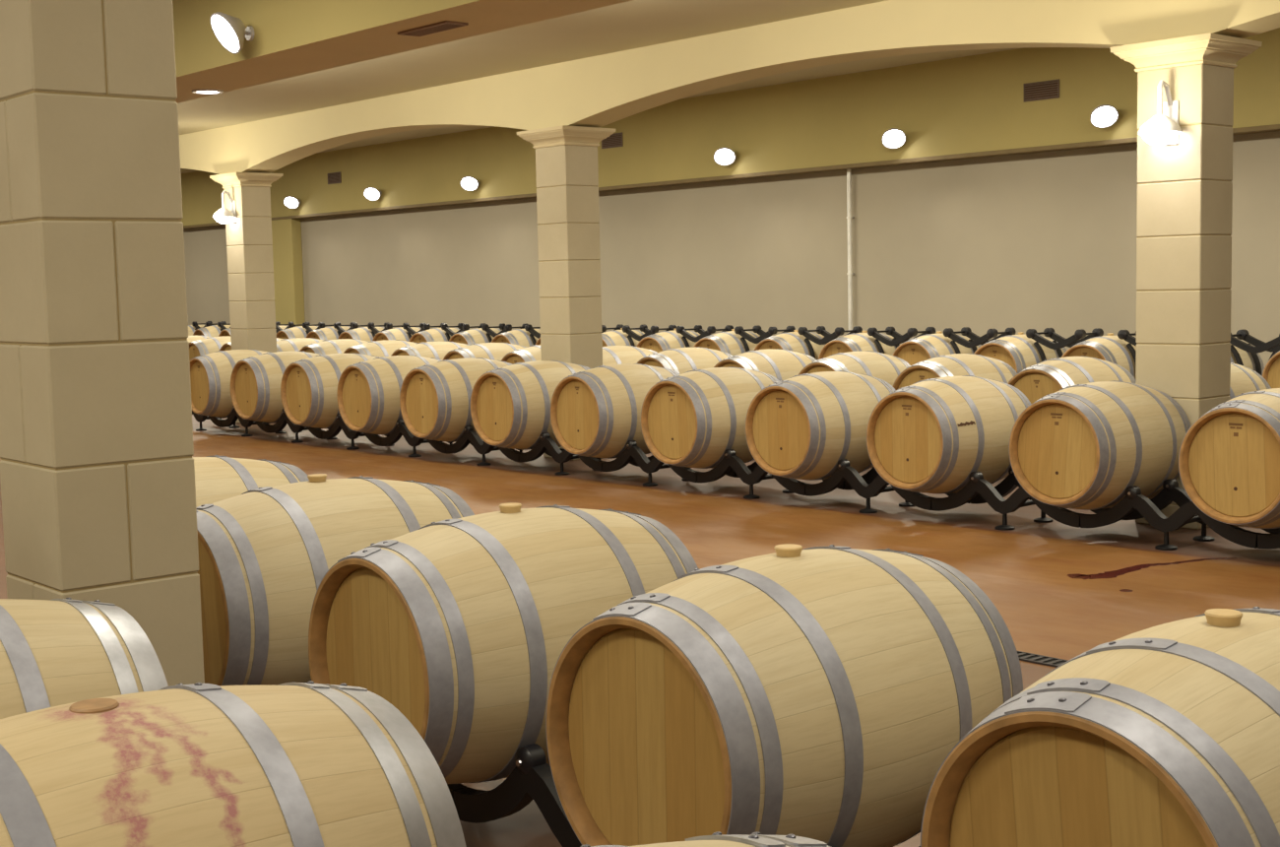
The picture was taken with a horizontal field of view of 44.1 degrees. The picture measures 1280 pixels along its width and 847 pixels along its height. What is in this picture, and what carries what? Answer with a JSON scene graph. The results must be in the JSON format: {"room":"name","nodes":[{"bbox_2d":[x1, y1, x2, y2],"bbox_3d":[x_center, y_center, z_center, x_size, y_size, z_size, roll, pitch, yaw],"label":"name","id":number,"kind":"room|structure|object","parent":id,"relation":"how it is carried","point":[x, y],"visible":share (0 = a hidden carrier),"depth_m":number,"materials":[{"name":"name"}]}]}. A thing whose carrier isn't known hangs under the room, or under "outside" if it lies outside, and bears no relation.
{"room":"wine cellar","nodes":[
{"label":"wine cellar","id":0,"kind":"room"},
{"bbox_2d":[271,218,305,326],"bbox_3d":[-6.835,-2.522,30.513,0.210,2.800,1.000,-6,7,-41],"label":"wall pier","id":1,"kind":"object","parent":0,"point":[286,233],"visible":0.44,"depth_m":30.20,"materials":[{"name":"paint"}]},
{"bbox_2d":[172,0,632,103],"bbox_3d":[-5.810,-3.115,14.686,0.695,0.750,38.000,-6,7,-41],"label":"ceiling","id":2,"kind":"structure","parent":0,"point":[292,37],"depth_m":10.17,"materials":[{"name":"paint"}]},
{"bbox_2d":[209,11,254,54],"bbox_3d":[-2.697,-2.580,10.461,0.262,0.260,0.292,-6,7,-41],"label":"spotlight","id":3,"kind":"object","parent":2,"relation":"attached to","point":[229,31],"visible":1,"depth_m":10.44,"materials":[{"name":"white metal"}]},
{"bbox_2d":[397,20,468,36],"bbox_3d":[-1.246,-2.368,9.484,0.160,0.014,0.520,-6,7,-41],"label":"ceiling vent","id":4,"kind":"object","parent":2,"relation":"in","point":[443,26],"visible":1,"depth_m":9.46,"materials":[{"name":"metal"}]},
{"bbox_2d":[177,0,1017,173],"bbox_3d":[-5.753,-3.387,14.717,19.200,0.816,38.000,-6,7,-41],"label":"ceiling","id":5,"kind":"structure","parent":0,"point":[634,24],"depth_m":12.60,"materials":[{"name":"paint"}]},
{"bbox_2d":[0,414,1279,846],"bbox_3d":[-5.673,0.289,15.045,19.200,0.100,38.000,-6,7,-41],"label":"floor","id":6,"kind":"structure","parent":0,"point":[1023,570],"depth_m":8.87,"materials":[{"name":"concrete"}]},
{"bbox_2d":[0,0,204,686],"bbox_3d":[-1.500,-0.389,4.284,0.597,2.980,0.612,-6,7,-41],"label":"stone column","id":7,"kind":"structure","parent":6,"relation":"on","point":[97,468],"depth_m":4.14,"materials":[{"name":"beige stone"}]},
{"bbox_2d":[209,172,283,423],"bbox_3d":[-4.262,-1.362,17.354,0.561,2.716,0.610,-6,7,-41],"label":"stone column","id":8,"kind":"structure","parent":6,"relation":"on","point":[249,239],"depth_m":17.18,"materials":[{"name":"beige stone"}]},
{"bbox_2d":[220,405,286,436],"bbox_3d":[-3.814,-0.046,16.005,0.490,0.316,1.012,-6,7,-41],"label":"rack","id":9,"kind":"object","parent":6,"relation":"on","point":[233,416],"visible":0.33,"depth_m":15.91,"materials":[{"name":"black metal"}]},
{"bbox_2d":[190,349,270,417],"bbox_3d":[-4.157,-0.413,16.355,0.932,0.700,0.700,-6,7,-41],"label":"wine barrel","id":10,"kind":"object","parent":9,"relation":"on","point":[211,373],"visible":0.44,"depth_m":16.00,"materials":[{"name":"brown wood"}]},
{"bbox_2d":[268,408,337,443],"bbox_3d":[-3.143,0.007,15.244,0.490,0.316,1.012,-6,7,-41],"label":"rack","id":11,"kind":"object","parent":6,"relation":"on","point":[282,422],"visible":0.26,"depth_m":15.15,"materials":[{"name":"black metal"}]},
{"bbox_2d":[230,350,319,422],"bbox_3d":[-3.486,-0.360,15.594,0.932,0.700,0.700,-6,7,-41],"label":"wine barrel","id":12,"kind":"object","parent":11,"relation":"on","point":[255,381],"visible":0.52,"depth_m":15.26,"materials":[{"name":"brown wood"}]},
{"bbox_2d":[321,413,394,449],"bbox_3d":[-2.472,0.060,14.482,0.490,0.316,1.012,-6,7,-41],"label":"rack","id":13,"kind":"object","parent":6,"relation":"on","point":[339,424],"visible":0.33,"depth_m":14.40,"materials":[{"name":"black metal"}]},
{"bbox_2d":[280,353,379,428],"bbox_3d":[-2.815,-0.307,14.833,0.932,0.700,0.700,-6,7,-41],"label":"wine barrel","id":14,"kind":"object","parent":13,"relation":"on","point":[308,386],"visible":0.63,"depth_m":14.50,"materials":[{"name":"brown wood"}]},
{"bbox_2d":[310,679,466,800],"bbox_3d":[-0.666,0.897,4.662,0.490,0.316,1.012,-6,7,-41],"label":"rack","id":15,"kind":"object","parent":6,"relation":"on","point":[452,787],"visible":0.02,"depth_m":4.17,"materials":[{"name":"black metal"}]},
{"bbox_2d":[196,473,474,685],"bbox_3d":[-1.010,0.520,5.011,0.932,0.720,0.700,-6,7,-41],"label":"wine barrel","id":16,"kind":"object","parent":15,"relation":"on","point":[265,553],"visible":0.44,"depth_m":4.65,"materials":[{"name":"brown wood"}]},
{"bbox_2d":[380,418,483,456],"bbox_3d":[-1.801,0.113,13.721,0.490,0.316,1.012,-6,7,-41],"label":"rack","id":17,"kind":"object","parent":6,"relation":"on","point":[401,429],"visible":0.38,"depth_m":13.64,"materials":[{"name":"black metal"}]},
{"bbox_2d":[336,355,441,435],"bbox_3d":[-2.144,-0.254,14.072,0.932,0.700,0.700,-6,7,-41],"label":"wine barrel","id":18,"kind":"object","parent":17,"relation":"on","point":[368,392],"visible":0.59,"depth_m":13.74,"materials":[{"name":"brown wood"}]},
{"bbox_2d":[446,425,560,465],"bbox_3d":[-1.129,0.167,12.960,0.490,0.316,1.012,-6,7,-41],"label":"rack","id":19,"kind":"object","parent":6,"relation":"on","point":[470,435],"visible":0.37,"depth_m":12.88,"materials":[{"name":"black metal"}]},
{"bbox_2d":[399,357,511,442],"bbox_3d":[-1.472,-0.201,13.310,0.932,0.700,0.700,-6,7,-41],"label":"wine barrel","id":20,"kind":"object","parent":19,"relation":"on","point":[435,398],"visible":0.69,"depth_m":12.98,"materials":[{"name":"brown wood"}]},
{"bbox_2d":[481,322,527,342],"bbox_3d":[-1.889,-0.950,22.306,0.410,0.912,1.012,-6,7,-41],"label":"rack","id":21,"kind":"object","parent":6,"relation":"on","point":[508,327],"visible":0.23,"depth_m":22.28,"materials":[{"name":"black metal"}]},
{"bbox_2d":[448,327,502,344],"bbox_3d":[-2.226,-1.031,22.681,0.932,0.720,0.700,-6,7,-41],"label":"wine barrel","id":22,"kind":"object","parent":21,"relation":"on","point":[473,336],"visible":0.2,"depth_m":22.35,"materials":[{"name":"brown wood"}]},
{"bbox_2d":[452,743,581,846],"bbox_3d":[0.005,0.950,3.901,0.490,0.316,1.012,-6,7,-41],"label":"rack","id":23,"kind":"object","parent":6,"relation":"on","point":[531,779],"visible":0.23,"depth_m":3.90,"materials":[{"name":"black metal"}]},
{"bbox_2d":[308,502,698,783],"bbox_3d":[-0.338,0.573,4.250,0.932,0.720,0.700,-6,7,-41],"label":"wine barrel","id":24,"kind":"object","parent":23,"relation":"on","point":[464,625],"visible":0.74,"depth_m":3.93,"materials":[{"name":"brown wood"}]},
{"bbox_2d":[524,323,540,345],"bbox_3d":[-1.218,-0.897,21.545,0.410,0.912,1.012,-6,7,-41],"label":"rack","id":25,"kind":"object","parent":6,"relation":"on","point":[529,327],"visible":0.12,"depth_m":21.55,"materials":[{"name":"black metal"}]},
{"bbox_2d":[491,328,540,347],"bbox_3d":[-1.555,-0.977,21.920,0.932,0.720,0.700,-6,7,-41],"label":"wine barrel","id":26,"kind":"object","parent":25,"relation":"on","point":[521,337],"visible":0.17,"depth_m":21.58,"materials":[{"name":"brown wood"}]},
{"bbox_2d":[516,125,615,459],"bbox_3d":[-0.582,-1.070,13.181,0.561,2.716,0.610,-6,7,-41],"label":"stone column","id":27,"kind":"structure","parent":6,"relation":"on","point":[566,157],"depth_m":13.00,"materials":[{"name":"beige stone"}]},
{"bbox_2d":[518,432,639,475],"bbox_3d":[-0.458,0.220,12.199,0.490,0.316,1.012,-6,7,-41],"label":"rack","id":28,"kind":"object","parent":6,"relation":"on","point":[545,442],"visible":0.4,"depth_m":12.11,"materials":[{"name":"black metal"}]},
{"bbox_2d":[470,360,590,449],"bbox_3d":[-0.801,-0.147,12.549,0.932,0.700,0.700,-6,7,-41],"label":"wine barrel","id":29,"kind":"object","parent":28,"relation":"on","point":[510,405],"visible":0.67,"depth_m":12.22,"materials":[{"name":"brown wood"}]},
{"bbox_2d":[601,440,736,486],"bbox_3d":[0.213,0.273,11.438,0.490,0.316,1.012,-6,7,-41],"label":"rack","id":30,"kind":"object","parent":6,"relation":"on","point":[649,465],"visible":0.48,"depth_m":11.35,"materials":[{"name":"black metal"}]},
{"bbox_2d":[550,363,679,458],"bbox_3d":[-0.130,-0.094,11.788,0.932,0.700,0.700,-6,7,-41],"label":"wine barrel","id":31,"kind":"object","parent":30,"relation":"on","point":[595,412],"visible":0.68,"depth_m":11.47,"materials":[{"name":"brown wood"}]},
{"bbox_2d":[675,324,733,347],"bbox_3d":[0.796,-0.738,19.261,0.410,0.912,1.012,-6,7,-41],"label":"rack","id":32,"kind":"object","parent":6,"relation":"on","point":[697,328],"visible":0.24,"depth_m":19.20,"materials":[{"name":"black metal"}]},
{"bbox_2d":[636,328,700,352],"bbox_3d":[0.459,-0.818,19.637,0.932,0.720,0.700,-6,7,-41],"label":"wine barrel","id":33,"kind":"object","parent":32,"relation":"on","point":[666,340],"visible":0.3,"depth_m":19.31,"materials":[{"name":"brown wood"}]},
{"bbox_2d":[734,324,795,351],"bbox_3d":[1.467,-0.684,18.500,0.410,0.912,1.012,-6,7,-41],"label":"rack","id":34,"kind":"object","parent":6,"relation":"on","point":[739,330],"visible":0.22,"depth_m":18.44,"materials":[{"name":"black metal"}]},
{"bbox_2d":[693,328,759,355],"bbox_3d":[1.130,-0.765,18.876,0.932,0.720,0.700,-6,7,-41],"label":"wine barrel","id":35,"kind":"object","parent":34,"relation":"on","point":[730,342],"visible":0.34,"depth_m":18.54,"materials":[{"name":"brown wood"}]},
{"bbox_2d":[696,448,844,499],"bbox_3d":[0.884,0.326,10.677,0.490,0.316,1.012,-6,7,-41],"label":"rack","id":36,"kind":"object","parent":6,"relation":"on","point":[750,475],"visible":0.49,"depth_m":10.59,"materials":[{"name":"black metal"}]},
{"bbox_2d":[640,366,779,468],"bbox_3d":[0.541,-0.041,11.027,0.932,0.700,0.700,-6,7,-41],"label":"wine barrel","id":37,"kind":"object","parent":36,"relation":"on","point":[689,418],"visible":0.79,"depth_m":10.71,"materials":[{"name":"brown wood"}]},
{"bbox_2d":[797,325,862,358],"bbox_3d":[2.138,-0.631,17.739,0.410,0.912,1.012,-6,7,-41],"label":"rack","id":38,"kind":"object","parent":6,"relation":"on","point":[839,331],"visible":0.32,"depth_m":17.69,"materials":[{"name":"black metal"}]},
{"bbox_2d":[753,329,825,359],"bbox_3d":[1.801,-0.712,18.115,0.932,0.720,0.700,-6,7,-41],"label":"wine barrel","id":39,"kind":"object","parent":38,"relation":"on","point":[792,341],"visible":0.31,"depth_m":17.81,"materials":[{"name":"brown wood"}]},
{"bbox_2d":[805,458,970,512],"bbox_3d":[1.556,0.379,9.916,0.490,0.316,1.012,-6,7,-41],"label":"rack","id":40,"kind":"object","parent":6,"relation":"on","point":[869,484],"visible":0.44,"depth_m":9.85,"materials":[{"name":"black metal"}]},
{"bbox_2d":[745,370,895,480],"bbox_3d":[1.212,0.012,10.266,0.932,0.700,0.700,-6,7,-41],"label":"wine barrel","id":41,"kind":"object","parent":40,"relation":"on","point":[800,426],"visible":0.8,"depth_m":9.96,"materials":[{"name":"brown wood"}]},
{"bbox_2d":[867,325,935,353],"bbox_3d":[2.809,-0.578,16.978,0.410,0.912,1.012,-6,7,-41],"label":"rack","id":42,"kind":"object","parent":6,"relation":"on","point":[897,339],"visible":0.25,"depth_m":16.93,"materials":[{"name":"black metal"}]},
{"bbox_2d":[818,330,902,359],"bbox_3d":[2.473,-0.658,17.354,0.932,0.720,0.700,-6,7,-41],"label":"wine barrel","id":43,"kind":"object","parent":42,"relation":"on","point":[859,342],"visible":0.23,"depth_m":17.07,"materials":[{"name":"brown wood"}]},
{"bbox_2d":[943,326,1016,353],"bbox_3d":[3.481,-0.525,16.217,0.410,0.912,1.012,-6,7,-41],"label":"rack","id":44,"kind":"object","parent":6,"relation":"on","point":[975,340],"visible":0.34,"depth_m":16.17,"materials":[{"name":"black metal"}]},
{"bbox_2d":[892,331,981,365],"bbox_3d":[3.144,-0.605,16.593,0.932,0.720,0.700,-6,7,-41],"label":"wine barrel","id":45,"kind":"object","parent":44,"relation":"on","point":[923,348],"visible":0.31,"depth_m":16.29,"materials":[{"name":"brown wood"}]},
{"bbox_2d":[931,466,1109,530],"bbox_3d":[2.227,0.432,9.155,0.490,0.316,1.012,-6,7,-41],"label":"rack","id":46,"kind":"object","parent":6,"relation":"on","point":[978,489],"visible":0.59,"depth_m":9.10,"materials":[{"name":"black metal"}]},
{"bbox_2d":[866,375,1031,494],"bbox_3d":[1.884,0.065,9.505,0.932,0.700,0.700,-6,7,-41],"label":"wine barrel","id":47,"kind":"object","parent":46,"relation":"on","point":[928,435],"visible":0.81,"depth_m":9.21,"materials":[{"name":"brown wood"}]},
{"bbox_2d":[1025,327,1103,361],"bbox_3d":[4.152,-0.472,15.456,0.410,0.912,1.012,-6,7,-41],"label":"rack","id":48,"kind":"object","parent":6,"relation":"on","point":[1079,335],"visible":0.38,"depth_m":15.42,"materials":[{"name":"black metal"}]},
{"bbox_2d":[973,331,1066,373],"bbox_3d":[3.815,-0.552,15.832,0.932,0.720,0.700,-6,7,-41],"label":"wine barrel","id":49,"kind":"object","parent":48,"relation":"on","point":[1019,352],"visible":0.41,"depth_m":15.49,"materials":[{"name":"brown wood"}]},
{"bbox_2d":[1117,329,1136,363],"bbox_3d":[4.823,-0.418,14.695,0.410,0.912,1.012,-6,7,-41],"label":"rack","id":50,"kind":"object","parent":6,"relation":"on","point":[1124,335],"visible":0.08,"depth_m":14.72,"materials":[{"name":"black metal"}]},
{"bbox_2d":[1061,332,1136,378],"bbox_3d":[4.486,-0.499,15.071,0.932,0.720,0.700,-6,7,-41],"label":"wine barrel","id":51,"kind":"object","parent":50,"relation":"on","point":[1110,348],"visible":0.33,"depth_m":14.73,"materials":[{"name":"brown wood"}]},
{"bbox_2d":[1067,557,1237,578],"bbox_3d":[2.533,0.706,7.775,1.054,0.001,0.186,-4,6,-27],"label":"wine spill","id":52,"kind":"object","parent":6,"relation":"on","point":[1108,574],"visible":1,"depth_m":7.69,"materials":[{"name":"red liquid"}]},
{"bbox_2d":[1080,478,1279,550],"bbox_3d":[2.898,0.485,8.394,0.490,0.316,1.012,-6,7,-41],"label":"rack","id":53,"kind":"object","parent":6,"relation":"on","point":[1134,505],"visible":0.74,"depth_m":8.35,"materials":[{"name":"black metal"}]},
{"bbox_2d":[1008,380,1190,510],"bbox_3d":[2.555,0.118,8.744,0.932,0.700,0.700,-6,7,-41],"label":"wine barrel","id":54,"kind":"object","parent":53,"relation":"on","point":[1078,446],"visible":0.91,"depth_m":8.46,"materials":[{"name":"brown wood"}]},
{"bbox_2d":[1110,32,1262,529],"bbox_3d":[3.099,-0.779,9.007,0.561,2.716,0.610,-6,7,-41],"label":"stone column","id":55,"kind":"structure","parent":6,"relation":"on","point":[1184,190],"depth_m":8.84,"materials":[{"name":"beige stone"}]},
{"bbox_2d":[1137,79,1182,145],"bbox_3d":[2.868,-1.713,8.712,0.245,0.359,0.240,-6,7,-41],"label":"lamp","id":56,"kind":"object","parent":55,"relation":"attached to","point":[1163,128],"visible":1,"depth_m":8.68,"materials":[{"name":"white metal"}]},
{"bbox_2d":[1229,328,1279,375],"bbox_3d":[5.494,-0.365,13.934,0.410,0.912,1.012,-6,7,-41],"label":"rack","id":57,"kind":"object","parent":6,"relation":"on","point":[1273,346],"visible":0.19,"depth_m":13.93,"materials":[{"name":"black metal"}]},
{"bbox_2d":[1257,532,1279,549],"bbox_3d":[3.569,0.539,7.633,0.490,0.316,1.012,-6,7,-41],"label":"rack","id":58,"kind":"object","parent":6,"relation":"on","point":[1264,541],"visible":1,"depth_m":7.83,"materials":[{"name":"black metal"}]},
{"bbox_2d":[1178,387,1279,528],"bbox_3d":[3.226,0.172,7.983,0.932,0.700,0.700,-6,7,-41],"label":"wine barrel","id":59,"kind":"object","parent":58,"relation":"on","point":[1229,458],"visible":1,"depth_m":7.71,"materials":[{"name":"brown wood"}]},
{"bbox_3d":[0.676,1.003,3.140,0.490,0.316,1.012,-6,7,-41],"label":"rack","id":60,"kind":"object","parent":6,"relation":"on","visible":0},
{"bbox_2d":[545,543,1023,846],"bbox_3d":[0.333,0.626,3.490,0.932,0.720,0.700,-6,7,-41],"label":"wine barrel","id":61,"kind":"object","parent":60,"relation":"on","point":[821,693],"visible":0.86,"depth_m":3.21,"materials":[{"name":"brown wood"}]},
{"bbox_3d":[-1.338,0.844,5.424,0.490,0.316,1.012,-6,7,-41],"label":"rack","id":62,"kind":"object","parent":6,"relation":"on","visible":0},
{"bbox_2d":[192,454,308,507],"bbox_3d":[-1.681,0.467,5.773,0.932,0.720,0.700,-6,7,-41],"label":"wine barrel","id":63,"kind":"object","parent":62,"relation":"on","point":[218,478],"visible":0.12,"depth_m":5.72,"materials":[{"name":"brown wood"}]},
{"bbox_3d":[1.347,1.056,2.379,0.490,0.316,1.012,-6,7,-41],"label":"rack","id":64,"kind":"object","parent":6,"relation":"on","visible":0},
{"bbox_2d":[920,606,1279,846],"bbox_3d":[1.004,0.679,2.729,0.932,0.720,0.700,-6,7,-41],"label":"wine barrel","id":65,"kind":"object","parent":64,"relation":"on","point":[1165,735],"visible":1,"depth_m":2.44,"materials":[{"name":"brown wood"}]},
{"bbox_3d":[-1.120,1.077,2.758,0.490,0.316,1.012,-6,7,-41],"label":"rack","id":66,"kind":"object","parent":6,"relation":"on","visible":0},
{"bbox_2d":[0,597,168,718],"bbox_3d":[-1.464,0.700,3.107,0.932,0.720,0.700,-6,7,-41],"label":"wine barrel","id":67,"kind":"object","parent":66,"relation":"on","point":[54,652],"visible":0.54,"depth_m":3.13,"materials":[{"name":"brown wood"}]},
{"bbox_3d":[-0.449,1.130,1.997,0.490,0.316,1.012,-6,7,-41],"label":"rack","id":68,"kind":"object","parent":6,"relation":"on","visible":0},
{"bbox_2d":[0,680,466,846],"bbox_3d":[-0.792,0.761,2.346,0.932,0.704,0.700,-6,7,-41],"label":"wine barrel","id":69,"kind":"object","parent":68,"relation":"on","point":[309,763],"visible":1,"depth_m":2.26,"materials":[{"name":"brown wood"}]},
{"bbox_3d":[0.222,1.183,1.236,0.490,0.316,1.012,-6,7,-41],"label":"rack","id":70,"kind":"object","parent":6,"relation":"on","visible":0},
{"bbox_2d":[580,831,830,846],"bbox_3d":[-0.121,0.806,1.585,0.932,0.720,0.700,-6,7,-41],"label":"wine barrel","id":71,"kind":"object","parent":70,"relation":"on","point":[717,839],"visible":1,"depth_m":1.82,"materials":[{"name":"brown wood"}]},
{"bbox_3d":[-5.264,-0.457,20.965,0.490,0.316,1.012,-6,7,-41],"label":"rack","id":72,"kind":"object","parent":6,"relation":"on","visible":0},
{"bbox_2d":[189,336,231,361],"bbox_3d":[-5.607,-0.824,21.315,0.932,0.700,0.700,-6,7,-41],"label":"wine barrel","id":73,"kind":"object","parent":72,"relation":"on","point":[211,345],"visible":0.17,"depth_m":20.99,"materials":[{"name":"brown wood"}]},
{"bbox_3d":[-3.250,-0.297,18.681,0.490,0.316,1.012,-6,7,-41],"label":"rack","id":74,"kind":"object","parent":6,"relation":"on","visible":0},
{"bbox_2d":[300,338,368,354],"bbox_3d":[-3.593,-0.665,19.032,0.932,0.700,0.700,-6,7,-41],"label":"wine barrel","id":75,"kind":"object","parent":74,"relation":"on","point":[328,347],"visible":0.2,"depth_m":18.74,"materials":[{"name":"brown wood"}]},
{"bbox_3d":[-2.579,-0.244,17.920,0.490,0.316,1.012,-6,7,-41],"label":"rack","id":76,"kind":"object","parent":6,"relation":"on","visible":0},
{"bbox_2d":[343,339,417,357],"bbox_3d":[-2.922,-0.612,18.270,0.932,0.700,0.700,-6,7,-41],"label":"wine barrel","id":77,"kind":"object","parent":76,"relation":"on","point":[379,349],"visible":0.3,"depth_m":17.99,"materials":[{"name":"brown wood"}]},
{"bbox_3d":[-1.907,-0.191,17.159,0.490,0.316,1.012,-6,7,-41],"label":"rack","id":78,"kind":"object","parent":6,"relation":"on","visible":0},
{"bbox_2d":[390,340,469,360],"bbox_3d":[-2.251,-0.558,17.509,0.932,0.700,0.700,-6,7,-41],"label":"wine barrel","id":79,"kind":"object","parent":78,"relation":"on","point":[435,350],"visible":0.27,"depth_m":17.23,"materials":[{"name":"brown wood"}]},
{"bbox_3d":[-1.236,-0.138,16.398,0.490,0.316,1.012,-6,7,-41],"label":"rack","id":80,"kind":"object","parent":6,"relation":"on","visible":0},
{"bbox_2d":[442,342,526,360],"bbox_3d":[-1.579,-0.505,16.748,0.932,0.700,0.700,-6,7,-41],"label":"wine barrel","id":81,"kind":"object","parent":80,"relation":"on","point":[489,351],"visible":0.22,"depth_m":16.48,"materials":[{"name":"brown wood"}]},
{"bbox_3d":[-0.565,-0.085,15.637,0.490,0.316,1.012,-6,7,-41],"label":"rack","id":82,"kind":"object","parent":6,"relation":"on","visible":0},
{"bbox_2d":[501,344,541,363],"bbox_3d":[-0.908,-0.452,15.987,0.932,0.700,0.700,-6,7,-41],"label":"wine barrel","id":83,"kind":"object","parent":82,"relation":"on","point":[533,352],"visible":0.12,"depth_m":15.66,"materials":[{"name":"brown wood"}]},
{"bbox_3d":[0.106,-0.032,14.876,0.490,0.316,1.012,-6,7,-41],"label":"rack","id":84,"kind":"object","parent":6,"relation":"on","visible":0},
{"bbox_2d":[602,345,656,365],"bbox_3d":[-0.237,-0.399,15.226,0.932,0.700,0.700,-6,7,-41],"label":"wine barrel","id":85,"kind":"object","parent":84,"relation":"on","point":[611,354],"visible":0.2,"depth_m":15.01,"materials":[{"name":"brown wood"}]},
{"bbox_3d":[0.778,0.022,14.115,0.490,0.316,1.012,-6,7,-41],"label":"rack","id":86,"kind":"object","parent":6,"relation":"on","visible":0},
{"bbox_2d":[636,346,732,374],"bbox_3d":[0.434,-0.346,14.465,0.932,0.700,0.700,-6,7,-41],"label":"wine barrel","id":87,"kind":"object","parent":86,"relation":"on","point":[680,360],"visible":0.32,"depth_m":14.19,"materials":[{"name":"brown wood"}]},
{"bbox_3d":[1.449,0.075,13.354,0.490,0.316,1.012,-6,7,-41],"label":"rack","id":88,"kind":"object","parent":6,"relation":"on","visible":0},
{"bbox_2d":[713,348,816,381],"bbox_3d":[1.106,-0.292,13.704,0.932,0.700,0.700,-6,7,-41],"label":"wine barrel","id":89,"kind":"object","parent":88,"relation":"on","point":[783,364],"visible":0.32,"depth_m":13.43,"materials":[{"name":"brown wood"}]},
{"bbox_3d":[2.120,0.128,12.593,0.490,0.316,1.012,-6,7,-41],"label":"rack","id":90,"kind":"object","parent":6,"relation":"on","visible":0},
{"bbox_2d":[798,350,910,385],"bbox_3d":[1.777,-0.239,12.943,0.932,0.700,0.700,-6,7,-41],"label":"wine barrel","id":91,"kind":"object","parent":90,"relation":"on","point":[886,367],"visible":0.33,"depth_m":12.70,"materials":[{"name":"brown wood"}]},
{"bbox_3d":[2.791,0.181,11.831,0.490,0.316,1.012,-6,7,-41],"label":"rack","id":92,"kind":"object","parent":6,"relation":"on","visible":0},
{"bbox_2d":[892,353,1017,389],"bbox_3d":[2.448,-0.186,12.182,0.932,0.700,0.700,-6,7,-41],"label":"wine barrel","id":93,"kind":"object","parent":92,"relation":"on","point":[956,364],"visible":0.36,"depth_m":11.95,"materials":[{"name":"brown wood"}]},
{"bbox_3d":[3.463,0.234,11.070,0.490,0.316,1.012,-6,7,-41],"label":"rack","id":94,"kind":"object","parent":6,"relation":"on","visible":0},
{"bbox_2d":[1007,355,1135,403],"bbox_3d":[3.119,-0.133,11.421,0.932,0.700,0.700,-6,7,-41],"label":"wine barrel","id":95,"kind":"object","parent":94,"relation":"on","point":[1049,376],"visible":0.41,"depth_m":11.15,"materials":[{"name":"brown wood"}]},
{"bbox_3d":[4.134,0.287,10.309,0.490,0.316,1.012,-6,7,-41],"label":"rack","id":96,"kind":"object","parent":6,"relation":"on","visible":0},
{"bbox_2d":[1229,362,1271,399],"bbox_3d":[3.791,-0.080,10.659,0.932,0.700,0.700,-6,7,-41],"label":"wine barrel","id":97,"kind":"object","parent":96,"relation":"on","point":[1244,379],"visible":0.09,"depth_m":10.51,"materials":[{"name":"brown wood"}]},
{"bbox_3d":[6.166,-0.312,13.173,0.410,0.912,1.012,-6,7,-41],"label":"rack","id":98,"kind":"object","parent":6,"relation":"on","visible":0},
{"bbox_2d":[1262,350,1279,387],"bbox_3d":[5.829,-0.393,13.548,0.932,0.720,0.700,-6,7,-41],"label":"wine barrel","id":99,"kind":"object","parent":98,"relation":"on","point":[1271,371],"visible":0.56,"depth_m":13.40,"materials":[{"name":"brown wood"}]},
{"bbox_2d":[179,0,1279,174],"bbox_3d":[-4.702,-3.360,17.628,0.349,1.234,35.031,-6,7,-41],"label":"beam","id":100,"kind":"structure","parent":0,"point":[599,91],"depth_m":11.51,"materials":[{"name":"beige paint"}]},
{"bbox_2d":[180,27,1279,225],"bbox_3d":[1.389,-3.861,20.983,0.180,1.100,38.000,-6,7,-41],"label":"wall","id":101,"kind":"structure","parent":0,"point":[973,103],"depth_m":20.02,"materials":[{"name":"paint"}]},
{"bbox_2d":[1023,78,1059,102],"bbox_3d":[4.418,-3.662,17.395,0.014,0.200,0.460,-6,7,-41],"label":"air vent","id":102,"kind":"object","parent":101,"relation":"in","point":[1045,90],"visible":1,"depth_m":17.39,"materials":[{"name":"metal"}]},
{"bbox_2d":[1089,104,1118,127],"bbox_3d":[4.908,-3.240,16.666,0.299,0.232,0.263,-6,7,-41],"label":"spotlight","id":103,"kind":"object","parent":101,"relation":"attached to","point":[1104,115],"visible":1,"depth_m":16.66,"materials":[{"name":"white metal"}]},
{"bbox_2d":[183,130,1279,366],"bbox_3d":[1.563,-2.456,21.234,0.200,3.950,38.000,-6,7,-41],"label":"wall","id":104,"kind":"structure","parent":0,"point":[1039,241],"depth_m":20.24,"materials":[{"name":"beige paint"}]},
{"bbox_2d":[183,124,1279,229],"bbox_3d":[1.388,-3.287,21.022,0.215,0.050,38.000,-6,7,-41],"label":"trim","id":105,"kind":"structure","parent":104,"relation":"attached to","point":[1275,127],"depth_m":20.00,"materials":[{"name":"beige paint"}]},
{"bbox_2d":[846,169,854,332],"bbox_3d":[2.649,-1.778,19.837,0.106,2.800,0.072,-6,7,-41],"label":"pipe","id":106,"kind":"object","parent":104,"relation":"attached to","point":[850,273],"visible":0.73,"depth_m":19.77,"materials":[{"name":"metal"}]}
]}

